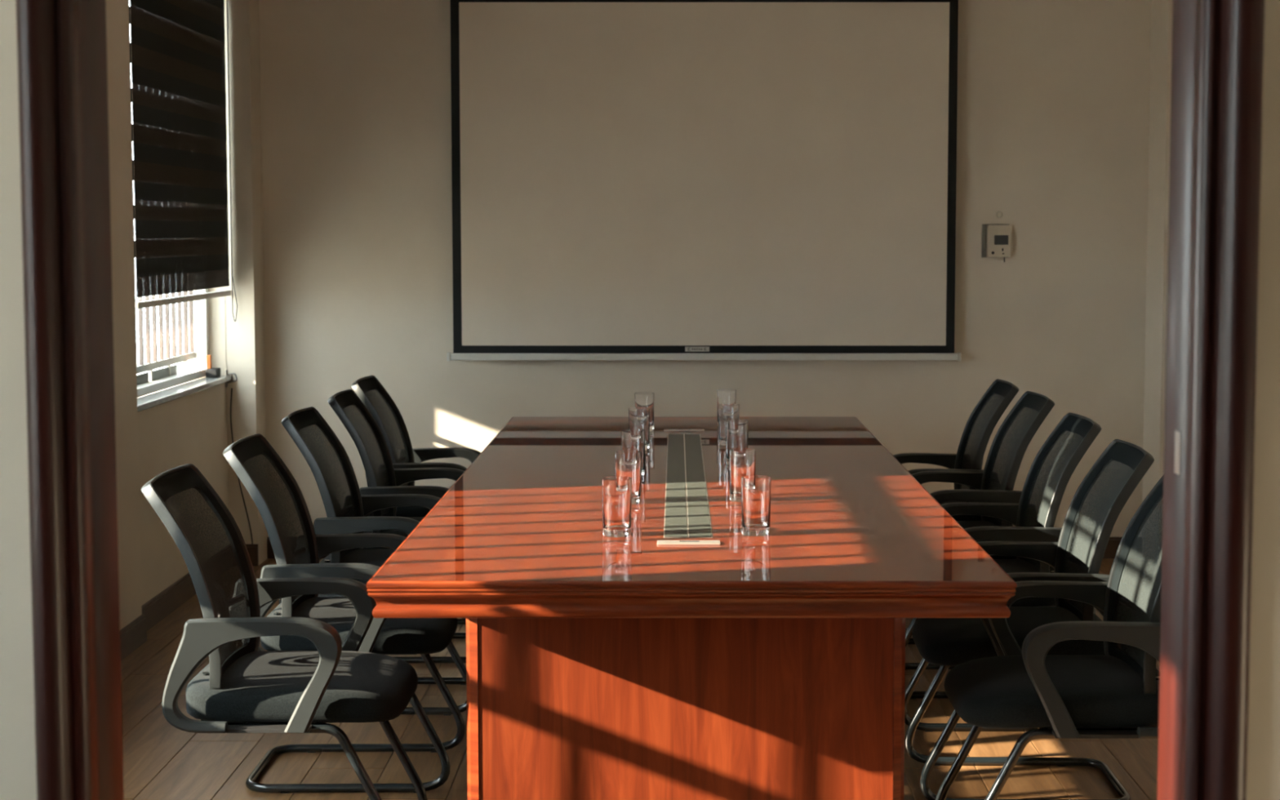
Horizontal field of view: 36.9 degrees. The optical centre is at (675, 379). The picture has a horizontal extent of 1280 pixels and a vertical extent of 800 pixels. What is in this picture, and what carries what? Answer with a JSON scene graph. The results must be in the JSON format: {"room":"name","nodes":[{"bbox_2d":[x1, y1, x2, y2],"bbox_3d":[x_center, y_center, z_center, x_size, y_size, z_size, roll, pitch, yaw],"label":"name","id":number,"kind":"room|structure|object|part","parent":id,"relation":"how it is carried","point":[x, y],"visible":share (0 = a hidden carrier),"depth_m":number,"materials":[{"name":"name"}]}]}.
{"room":"conference room","nodes":[
{"label":"conference room","id":0,"kind":"room"},
{"bbox_2d":[137,286,228,604],"bbox_3d":[-2.250,-0.137,3.716,0.200,3.080,11.320,0,4,0],"label":"wall","id":1,"kind":"structure","parent":0,"point":[192,428],"depth_m":8.35,"materials":[{"name":"paint"}]},
{"bbox_2d":[105,0,142,630],"bbox_3d":[-2.125,-0.390,6.464,0.050,3.000,1.960,0,4,0],"label":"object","id":2,"kind":"structure","parent":1,"relation":"attached to","point":[117,11],"depth_m":7.29,"materials":[{"name":"paint"}]},
{"bbox_2d":[142,572,196,631],"bbox_3d":[-2.141,0.912,8.402,0.018,0.105,1.703,0,4,0],"label":"baseboard","id":3,"kind":"structure","parent":1,"relation":"attached to","point":[155,610],"depth_m":8.07,"materials":[{"name":"brown wood"}]},
{"bbox_2d":[128,0,231,412],"bbox_3d":[-2.215,-0.878,8.262,0.185,1.904,1.700,0,4,0],"label":"window","id":4,"kind":"structure","parent":1,"relation":"in","point":[152,381],"depth_m":8.65,"materials":[{"name":"white"}]},
{"bbox_2d":[128,0,196,386],"bbox_3d":[-2.295,-0.863,8.263,0.024,1.795,1.696,0,4,0],"label":"grille","id":5,"kind":"object","parent":4,"relation":"attached to","point":[152,376],"depth_m":8.58,"materials":[{"name":"white metal"}]},
{"bbox_3d":[-2.255,0.030,8.332,0.050,0.035,1.600,0,4,0],"label":"frame rail","id":6,"kind":"part","parent":4,"relation":"part of","materials":[{"name":"white plastic"}]},
{"bbox_2d":[128,0,237,321],"bbox_3d":[-2.122,-1.082,8.298,0.072,1.744,1.583,0,4,0],"label":"roller blind","id":7,"kind":"object","parent":4,"relation":"attached to","point":[177,47],"visible":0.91,"depth_m":8.22,"materials":[{"name":"black fabric"}]},
{"bbox_3d":[-2.100,-1.112,9.074,0.029,1.684,0.011,-3,6,-37],"label":"pull cord","id":8,"kind":"part","parent":7,"relation":"part of","materials":[{"name":"grey plastic"}]},
{"bbox_3d":[-2.176,0.059,8.335,0.108,0.024,1.699,0,4,0],"label":"sill","id":9,"kind":"part","parent":4,"relation":"part of","materials":[{"name":"stone"}]},
{"bbox_2d":[205,355,220,377],"bbox_3d":[-2.188,-0.063,9.072,0.055,0.105,0.080,0,4,0],"label":"wedge","id":10,"kind":"object","parent":4,"relation":"on","point":[211,371],"visible":1,"depth_m":9.04,"materials":[{"name":"black"}]},
{"bbox_2d":[230,387,253,544],"bbox_3d":[-2.083,0.468,9.207,0.099,0.854,0.015,-2,5,-20],"label":"loose cable","id":11,"kind":"object","parent":4,"relation":"hanging from","point":[231,388],"visible":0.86,"depth_m":9.20,"materials":[{"name":"grey plastic"}]},
{"bbox_2d":[225,369,237,386],"bbox_3d":[-2.124,-0.004,9.182,0.051,0.080,0.060,0,4,0],"label":"hook","id":12,"kind":"object","parent":1,"relation":"attached to","point":[226,371],"visible":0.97,"depth_m":9.18,"materials":[{"name":"white metal"}]},
{"bbox_3d":[-2.147,-0.004,9.182,0.004,0.080,0.060,0,4,0],"label":"bracket plate","id":13,"kind":"part","parent":12,"relation":"part of","materials":[{"name":"white metal"}]},
{"bbox_2d":[224,0,267,564],"bbox_3d":[-2.081,-0.605,9.247,0.138,3.000,0.217,0,4,0],"label":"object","id":14,"kind":"structure","parent":1,"relation":"attached to","point":[245,336],"depth_m":9.16,"materials":[{"name":"paint"}]},
{"bbox_2d":[245,543,258,566],"bbox_3d":[-2.072,0.847,9.242,0.120,0.105,0.018,0,4,0],"label":"baseboard","id":15,"kind":"structure","parent":1,"relation":"attached to","point":[252,549],"depth_m":9.23,"materials":[{"name":"brown wood"}]},
{"bbox_2d":[0,0,1279,799],"bbox_3d":[0.095,-0.057,2.679,4.490,3.080,0.150,0,4,0],"label":"wall","id":16,"kind":"structure","parent":0,"point":[18,781],"depth_m":2.62,"materials":[{"name":"paint"}]},
{"bbox_2d":[15,0,1265,799],"bbox_3d":[-0.052,0.280,2.687,1.706,2.248,0.185,0,4,0],"label":"door frame","id":17,"kind":"structure","parent":16,"relation":"in","point":[1217,52],"depth_m":2.61,"materials":[{"name":"brown wood"}]},
{"bbox_3d":[0.703,0.103,2.688,0.004,0.060,0.025,0,4,0],"label":"strike plate","id":18,"kind":"part","parent":17,"relation":"part of","materials":[{"name":"silver metal"}]},
{"bbox_2d":[120,558,1159,799],"bbox_3d":[0.095,1.183,6.097,4.490,0.080,6.775,0,4,0],"label":"floor","id":19,"kind":"structure","parent":0,"point":[162,761],"depth_m":5.92,"materials":[{"name":"brown wood"}]},
{"bbox_2d":[120,614,146,661],"bbox_3d":[-2.091,1.053,6.576,0.018,0.105,1.960,0,4,0],"label":"baseboard","id":20,"kind":"object","parent":19,"relation":"on","point":[132,636],"visible":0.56,"depth_m":7.37,"materials":[{"name":"brown wood"}]},
{"bbox_2d":[141,463,427,799],"bbox_3d":[-1.002,0.734,4.936,0.662,0.994,0.588,0,4,0],"label":"chair","id":21,"kind":"object","parent":19,"relation":"on","point":[242,688],"visible":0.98,"depth_m":4.76,"materials":[{"name":"black fabric"}]},
{"bbox_3d":[-1.224,0.498,4.918,0.218,0.520,0.470,0,4,0],"label":"frame","id":22,"kind":"part","parent":21,"relation":"part of","materials":[{"name":"grey plastic"}]},
{"bbox_3d":[-1.030,0.720,4.666,0.435,0.281,0.052,0,4,0],"label":"armrest","id":23,"kind":"part","parent":21,"relation":"part of","materials":[{"name":"grey plastic"}]},
{"bbox_3d":[-1.015,0.855,4.711,0.240,0.008,0.068,0,4,0],"label":"arm mount","id":24,"kind":"part","parent":21,"relation":"part of","materials":[{"name":"black plastic"}]},
{"bbox_3d":[-0.954,0.784,4.940,0.547,0.101,0.476,0,4,0],"label":"seat","id":25,"kind":"part","parent":21,"relation":"part of","materials":[{"name":"fabric"}]},
{"bbox_3d":[-1.030,0.678,5.201,0.435,0.281,0.052,0,4,0],"label":"armrest","id":26,"kind":"part","parent":21,"relation":"part of","materials":[{"name":"grey plastic"}]},
{"bbox_3d":[-0.972,1.030,4.959,0.602,0.400,0.455,0,4,0],"label":"tube frame","id":27,"kind":"part","parent":21,"relation":"part of","materials":[{"name":"black metal"}]},
{"bbox_2d":[222,433,465,793],"bbox_3d":[-0.982,0.675,5.694,0.662,0.994,0.588,0,4,-1],"label":"chair","id":28,"kind":"object","parent":19,"relation":"on","point":[281,504],"visible":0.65,"depth_m":5.58,"materials":[{"name":"black fabric"}]},
{"bbox_3d":[-1.204,0.439,5.673,0.218,0.520,0.470,0,4,-1],"label":"frame","id":29,"kind":"part","parent":28,"relation":"part of","materials":[{"name":"grey plastic"}]},
{"bbox_3d":[-1.008,0.661,5.424,0.435,0.281,0.052,0,4,-1],"label":"armrest","id":30,"kind":"part","parent":28,"relation":"part of","materials":[{"name":"grey plastic"}]},
{"bbox_3d":[-1.013,0.620,5.958,0.435,0.281,0.052,0,4,-1],"label":"armrest","id":31,"kind":"part","parent":28,"relation":"part of","materials":[{"name":"grey plastic"}]},
{"bbox_3d":[-0.952,0.971,5.717,0.602,0.400,0.455,0,4,-1],"label":"tube frame","id":32,"kind":"part","parent":28,"relation":"part of","materials":[{"name":"black metal"}]},
{"bbox_3d":[-0.933,0.726,5.699,0.547,0.101,0.476,0,4,-1],"label":"seat","id":33,"kind":"part","parent":28,"relation":"part of","materials":[{"name":"fabric"}]},
{"bbox_2d":[280,406,466,715],"bbox_3d":[-0.995,0.607,6.581,0.662,0.994,0.588,0,4,1],"label":"chair","id":34,"kind":"object","parent":19,"relation":"on","point":[346,509],"visible":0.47,"depth_m":6.57,"materials":[{"name":"black fabric"}]},
{"bbox_3d":[-1.216,0.370,6.567,0.218,0.520,0.470,0,4,1],"label":"frame","id":35,"kind":"part","parent":34,"relation":"part of","materials":[{"name":"grey plastic"}]},
{"bbox_3d":[-0.947,0.657,6.585,0.547,0.101,0.476,0,4,1],"label":"seat","id":36,"kind":"part","parent":34,"relation":"part of","materials":[{"name":"fabric"}]},
{"bbox_3d":[-1.028,0.592,6.312,0.435,0.281,0.052,0,4,1],"label":"armrest","id":37,"kind":"part","parent":34,"relation":"part of","materials":[{"name":"grey plastic"}]},
{"bbox_3d":[-1.019,0.551,6.846,0.435,0.281,0.052,0,4,1],"label":"armrest","id":38,"kind":"part","parent":34,"relation":"part of","materials":[{"name":"grey plastic"}]},
{"bbox_3d":[-0.965,0.903,6.604,0.602,0.400,0.455,0,4,1],"label":"tube frame","id":39,"kind":"part","parent":34,"relation":"part of","materials":[{"name":"black metal"}]},
{"bbox_2d":[327,389,466,663],"bbox_3d":[-0.982,0.548,7.339,0.662,0.994,0.588,0,4,-1],"label":"chair","id":40,"kind":"object","parent":19,"relation":"on","point":[382,478],"visible":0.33,"depth_m":7.38,"materials":[{"name":"black fabric"}]},
{"bbox_3d":[-1.204,0.312,7.318,0.218,0.520,0.470,0,4,-1],"label":"frame","id":41,"kind":"part","parent":40,"relation":"part of","materials":[{"name":"grey plastic"}]},
{"bbox_3d":[-0.933,0.599,7.344,0.547,0.101,0.476,0,4,-1],"label":"seat","id":42,"kind":"part","parent":40,"relation":"part of","materials":[{"name":"fabric"}]},
{"bbox_3d":[-1.007,0.534,7.069,0.435,0.281,0.052,0,4,-1],"label":"armrest","id":43,"kind":"part","parent":40,"relation":"part of","materials":[{"name":"grey plastic"}]},
{"bbox_3d":[-1.014,0.492,7.603,0.435,0.281,0.052,0,4,-1],"label":"armrest","id":44,"kind":"part","parent":40,"relation":"part of","materials":[{"name":"grey plastic"}]},
{"bbox_3d":[-0.952,0.844,7.362,0.602,0.400,0.455,0,4,-1],"label":"tube frame","id":45,"kind":"part","parent":40,"relation":"part of","materials":[{"name":"black metal"}]},
{"bbox_2d":[351,375,480,624],"bbox_3d":[-1.012,0.493,8.047,0.662,0.994,0.588,0,4,0],"label":"chair","id":46,"kind":"object","parent":19,"relation":"on","point":[369,389],"visible":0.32,"depth_m":8.12,"materials":[{"name":"black fabric"}]},
{"bbox_3d":[-1.234,0.257,8.031,0.218,0.520,0.470,0,4,0],"label":"frame","id":47,"kind":"part","parent":46,"relation":"part of","materials":[{"name":"grey plastic"}]},
{"bbox_3d":[-0.964,0.544,8.050,0.547,0.101,0.476,0,4,0],"label":"seat","id":48,"kind":"part","parent":46,"relation":"part of","materials":[{"name":"fabric"}]},
{"bbox_3d":[-1.043,0.479,7.777,0.435,0.281,0.052,0,4,1],"label":"armrest","id":49,"kind":"part","parent":46,"relation":"part of","materials":[{"name":"grey plastic"}]},
{"bbox_3d":[-1.038,0.437,8.312,0.435,0.281,0.052,0,4,0],"label":"armrest","id":50,"kind":"part","parent":46,"relation":"part of","materials":[{"name":"grey plastic"}]},
{"bbox_3d":[-0.982,0.789,8.070,0.602,0.400,0.455,0,4,0],"label":"tube frame","id":51,"kind":"part","parent":46,"relation":"part of","materials":[{"name":"black metal"}]},
{"bbox_2d":[365,417,1017,799],"bbox_3d":[0.035,0.713,6.352,1.485,0.818,3.898,0,4,0],"label":"conference table","id":52,"kind":"object","parent":19,"relation":"on","point":[687,655],"visible":1,"depth_m":4.74,"materials":[{"name":"brown wood"}]},
{"bbox_2d":[601,475,631,537],"bbox_3d":[-0.155,0.335,5.038,0.079,0.151,0.079,0,4,0],"label":"drinking glass","id":53,"kind":"object","parent":52,"relation":"on","point":[616,491],"visible":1,"depth_m":5.01,"materials":[{"name":"white"}]},
{"bbox_2d":[614,449,641,504],"bbox_3d":[-0.140,0.288,5.639,0.079,0.151,0.079,0,4,0],"label":"drinking glass","id":54,"kind":"object","parent":52,"relation":"on","point":[628,463],"visible":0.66,"depth_m":5.61,"materials":[{"name":"white"}]},
{"bbox_2d":[621,428,645,476],"bbox_3d":[-0.139,0.240,6.255,0.079,0.151,0.079,0,4,0],"label":"drinking glass","id":55,"kind":"object","parent":52,"relation":"on","point":[633,439],"visible":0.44,"depth_m":6.22,"materials":[{"name":"white"}]},
{"bbox_2d":[628,407,649,449],"bbox_3d":[-0.135,0.181,7.018,0.079,0.151,0.079,0,4,0],"label":"drinking glass","id":56,"kind":"object","parent":52,"relation":"on","point":[638,417],"visible":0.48,"depth_m":6.99,"materials":[{"name":"white"}]},
{"bbox_2d":[634,391,653,431],"bbox_3d":[-0.126,0.130,7.675,0.079,0.151,0.079,0,4,0],"label":"drinking glass","id":57,"kind":"object","parent":52,"relation":"on","point":[642,399],"visible":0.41,"depth_m":7.64,"materials":[{"name":"white"}]},
{"bbox_2d":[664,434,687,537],"bbox_3d":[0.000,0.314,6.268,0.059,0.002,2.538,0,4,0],"label":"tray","id":58,"kind":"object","parent":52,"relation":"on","point":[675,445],"depth_m":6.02,"materials":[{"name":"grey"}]},
{"bbox_3d":[0.033,0.204,7.671,0.162,0.005,0.048,0,4,0],"label":"socket plate","id":59,"kind":"part","parent":52,"relation":"part of","materials":[{"name":"silver metal"}]},
{"bbox_3d":[0.024,0.883,4.764,1.023,0.723,0.056,0,4,0],"label":"leg panel","id":60,"kind":"part","parent":52,"relation":"part of","materials":[{"name":"brown wood"}]},
{"bbox_2d":[663,434,712,537],"bbox_3d":[0.032,0.315,6.268,0.128,0.001,2.544,0,4,0],"label":"cable tray","id":61,"kind":"object","parent":52,"relation":"on","point":[687,465],"depth_m":5.98,"materials":[{"name":"silver metal"}]},
{"bbox_3d":[0.033,0.418,4.910,0.162,0.005,0.048,0,4,0],"label":"socket plate","id":62,"kind":"part","parent":52,"relation":"part of","materials":[{"name":"silver metal"}]},
{"bbox_3d":[0.035,0.355,6.324,1.485,0.088,3.898,0,4,0],"label":"edge moulding","id":63,"kind":"part","parent":52,"relation":"part of","materials":[{"name":"brown wood"}]},
{"bbox_2d":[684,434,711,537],"bbox_3d":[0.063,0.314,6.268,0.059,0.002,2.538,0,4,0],"label":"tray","id":64,"kind":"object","parent":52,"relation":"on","point":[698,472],"depth_m":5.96,"materials":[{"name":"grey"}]},
{"bbox_2d":[716,388,736,426],"bbox_3d":[0.206,0.118,7.832,0.079,0.151,0.079,0,4,0],"label":"drinking glass","id":65,"kind":"object","parent":52,"relation":"on","point":[725,395],"visible":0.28,"depth_m":7.80,"materials":[{"name":"white"}]},
{"bbox_2d":[718,403,739,445],"bbox_3d":[0.198,0.169,7.175,0.079,0.151,0.079,0,4,0],"label":"drinking glass","id":66,"kind":"object","parent":52,"relation":"on","point":[726,411],"visible":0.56,"depth_m":7.14,"materials":[{"name":"white"}]},
{"bbox_2d":[725,418,748,464],"bbox_3d":[0.209,0.216,6.574,0.079,0.151,0.079,0,4,0],"label":"drinking glass","id":67,"kind":"object","parent":52,"relation":"on","point":[736,429],"visible":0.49,"depth_m":6.54,"materials":[{"name":"white"}]},
{"bbox_2d":[728,448,755,502],"bbox_3d":[0.197,0.284,5.686,0.079,0.151,0.079,0,4,0],"label":"drinking glass","id":68,"kind":"object","parent":52,"relation":"on","point":[742,461],"visible":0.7,"depth_m":5.65,"materials":[{"name":"white"}]},
{"bbox_2d":[741,475,771,536],"bbox_3d":[0.211,0.333,5.057,0.079,0.151,0.079,0,4,0],"label":"drinking glass","id":69,"kind":"object","parent":52,"relation":"on","point":[755,489],"visible":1,"depth_m":5.03,"materials":[{"name":"white"}]},
{"bbox_2d":[893,378,1018,631],"bbox_3d":[1.052,0.509,7.848,0.662,0.994,0.588,0,4,0],"label":"chair","id":70,"kind":"object","parent":19,"relation":"on","point":[979,428],"visible":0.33,"depth_m":7.93,"materials":[{"name":"black fabric"}]},
{"bbox_3d":[1.083,0.453,8.112,0.435,0.281,0.052,0,4,1],"label":"armrest","id":71,"kind":"part","parent":70,"relation":"part of","materials":[{"name":"grey plastic"}]},
{"bbox_3d":[1.078,0.494,7.577,0.435,0.281,0.052,0,4,0],"label":"armrest","id":72,"kind":"part","parent":70,"relation":"part of","materials":[{"name":"grey plastic"}]},
{"bbox_3d":[1.004,0.559,7.852,0.547,0.101,0.476,0,4,0],"label":"seat","id":73,"kind":"part","parent":70,"relation":"part of","materials":[{"name":"fabric"}]},
{"bbox_3d":[1.274,0.272,7.827,0.218,0.520,0.470,0,4,0],"label":"frame","id":74,"kind":"part","parent":70,"relation":"part of","materials":[{"name":"grey plastic"}]},
{"bbox_2d":[905,391,1054,670],"bbox_3d":[1.071,0.556,7.239,0.662,0.994,0.588,0,4,-1],"label":"chair","id":75,"kind":"object","parent":19,"relation":"on","point":[1009,446],"visible":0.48,"depth_m":7.27,"materials":[{"name":"grey plastic"}]},
{"bbox_3d":[1.042,0.852,7.262,0.602,0.400,0.455,0,4,-1],"label":"tube frame","id":76,"kind":"part","parent":75,"relation":"part of","materials":[{"name":"black metal"}]},
{"bbox_3d":[1.097,0.500,7.504,0.435,0.281,0.052,0,4,-1],"label":"armrest","id":77,"kind":"part","parent":75,"relation":"part of","materials":[{"name":"grey plastic"}]},
{"bbox_3d":[1.104,0.541,6.970,0.435,0.281,0.052,0,4,-1],"label":"armrest","id":78,"kind":"part","parent":75,"relation":"part of","materials":[{"name":"grey plastic"}]},
{"bbox_3d":[1.024,0.606,7.243,0.547,0.101,0.476,0,4,-1],"label":"seat","id":79,"kind":"part","parent":75,"relation":"part of","materials":[{"name":"fabric"}]},
{"bbox_3d":[1.294,0.319,7.224,0.218,0.520,0.470,0,4,-1],"label":"frame","id":80,"kind":"part","parent":75,"relation":"part of","materials":[{"name":"grey plastic"}]},
{"bbox_2d":[904,412,1101,731],"bbox_3d":[1.052,0.623,6.372,0.662,0.994,0.588,0,4,0],"label":"chair","id":81,"kind":"object","parent":19,"relation":"on","point":[1050,473],"visible":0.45,"depth_m":6.36,"materials":[{"name":"black fabric"}]},
{"bbox_3d":[1.022,0.919,6.395,0.602,0.400,0.455,0,4,0],"label":"tube frame","id":82,"kind":"part","parent":81,"relation":"part of","materials":[{"name":"black metal"}]},
{"bbox_3d":[1.080,0.567,6.637,0.435,0.281,0.052,0,4,0],"label":"armrest","id":83,"kind":"part","parent":81,"relation":"part of","materials":[{"name":"grey plastic"}]},
{"bbox_3d":[1.080,0.608,6.102,0.435,0.281,0.052,0,4,0],"label":"armrest","id":84,"kind":"part","parent":81,"relation":"part of","materials":[{"name":"grey plastic"}]},
{"bbox_3d":[1.004,0.673,6.376,0.547,0.101,0.476,0,4,0],"label":"seat","id":85,"kind":"part","parent":81,"relation":"part of","materials":[{"name":"fabric"}]},
{"bbox_3d":[1.274,0.386,6.354,0.218,0.520,0.470,0,4,0],"label":"frame","id":86,"kind":"part","parent":81,"relation":"part of","materials":[{"name":"grey plastic"}]},
{"bbox_2d":[904,439,1154,799],"bbox_3d":[1.016,0.687,5.545,0.662,0.994,0.588,0,4,1],"label":"chair","id":87,"kind":"object","parent":19,"relation":"on","point":[1096,504],"visible":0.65,"depth_m":5.52,"materials":[{"name":"black fabric"}]},
{"bbox_3d":[0.969,0.737,5.549,0.547,0.101,0.476,0,4,1],"label":"seat","id":88,"kind":"part","parent":87,"relation":"part of","materials":[{"name":"fabric"}]},
{"bbox_3d":[0.987,0.983,5.568,0.602,0.400,0.455,0,4,1],"label":"tube frame","id":89,"kind":"part","parent":87,"relation":"part of","materials":[{"name":"black metal"}]},
{"bbox_3d":[1.050,0.631,5.809,0.435,0.281,0.052,0,4,1],"label":"armrest","id":90,"kind":"part","parent":87,"relation":"part of","materials":[{"name":"grey plastic"}]},
{"bbox_3d":[1.041,0.672,5.274,0.435,0.281,0.052,0,4,1],"label":"armrest","id":91,"kind":"part","parent":87,"relation":"part of","materials":[{"name":"grey plastic"}]},
{"bbox_3d":[1.238,0.451,5.522,0.218,0.520,0.470,0,4,1],"label":"frame","id":92,"kind":"part","parent":87,"relation":"part of","materials":[{"name":"grey plastic"}]},
{"bbox_2d":[935,475,1163,799],"bbox_3d":[1.022,0.738,4.886,0.662,0.994,0.588,0,4,0],"label":"chair","id":93,"kind":"object","parent":19,"relation":"on","point":[1114,694],"visible":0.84,"depth_m":4.74,"materials":[{"name":"black fabric"}]},
{"bbox_3d":[0.992,1.034,4.909,0.602,0.400,0.455,0,4,0],"label":"tube frame","id":94,"kind":"part","parent":93,"relation":"part of","materials":[{"name":"black metal"}]},
{"bbox_3d":[1.050,0.682,5.151,0.435,0.281,0.052,0,4,0],"label":"armrest","id":95,"kind":"part","parent":93,"relation":"part of","materials":[{"name":"grey plastic"}]},
{"bbox_3d":[0.974,0.788,4.890,0.547,0.101,0.476,0,4,0],"label":"seat","id":96,"kind":"part","parent":93,"relation":"part of","materials":[{"name":"fabric"}]},
{"bbox_3d":[1.050,0.723,4.617,0.435,0.281,0.052,0,4,0],"label":"armrest","id":97,"kind":"part","parent":93,"relation":"part of","materials":[{"name":"grey plastic"}]},
{"bbox_3d":[1.035,0.859,4.661,0.240,0.008,0.068,0,4,0],"label":"arm mount","id":98,"kind":"part","parent":93,"relation":"part of","materials":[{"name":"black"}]},
{"bbox_3d":[1.244,0.501,4.868,0.218,0.520,0.470,0,4,0],"label":"frame","id":99,"kind":"part","parent":93,"relation":"part of","materials":[{"name":"grey plastic"}]},
{"bbox_2d":[258,0,1151,537],"bbox_3d":[0.095,-0.582,9.458,4.890,3.080,0.200,0,4,0],"label":"wall","id":100,"kind":"structure","parent":0,"point":[1054,95],"depth_m":9.36,"materials":[{"name":"paint"}]},
{"bbox_2d":[266,537,1121,558],"bbox_3d":[0.141,0.830,9.458,4.307,0.105,0.018,0,4,0],"label":"baseboard","id":101,"kind":"structure","parent":100,"relation":"attached to","point":[1113,544],"depth_m":9.45,"materials":[{"name":"brown wood"}]},
{"bbox_2d":[446,0,960,360],"bbox_3d":[0.135,-1.094,9.252,2.546,2.011,0.093,0,4,0],"label":"projection screen","id":102,"kind":"object","parent":100,"relation":"attached to","point":[632,180],"visible":1,"depth_m":9.23,"materials":[{"name":"white fabric"}]},
{"bbox_2d":[981,224,1011,262],"bbox_3d":[1.557,-0.661,9.328,0.136,0.185,0.048,0,4,0],"label":"controller","id":103,"kind":"object","parent":100,"relation":"attached to","point":[996,238],"visible":1,"depth_m":9.31,"materials":[{"name":"grey plastic"}]},
{"bbox_2d":[995,211,1002,217],"bbox_3d":[1.572,-0.801,9.335,0.032,0.032,0.011,0,4,0],"label":"plug","id":104,"kind":"object","parent":100,"relation":"attached to","point":[999,214],"visible":1,"depth_m":9.33,"materials":[{"name":"beige plastic"}]},
{"bbox_3d":[2.440,-0.137,3.715,0.200,3.080,11.320,0,4,0],"label":"wall","id":105,"kind":"structure","parent":0,"visible":0},
{"bbox_2d":[1142,0,1173,502],"bbox_3d":[2.317,-0.601,9.196,0.045,3.000,0.320,0,4,0],"label":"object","id":106,"kind":"structure","parent":105,"relation":"attached to","point":[1162,10],"depth_m":9.16,"materials":[{"name":"paint"}]},
{"label":"outside","id":107,"kind":"structure","parent":0,"visible":0},
{"bbox_2d":[136,346,184,374],"bbox_3d":[-46.185,4.127,10.304,87.630,0.200,140.000,0,4,0],"label":"ground","id":108,"kind":"structure","parent":107,"point":[180,366],"depth_m":73.66,"materials":[{"name":"beige"}]}
]}

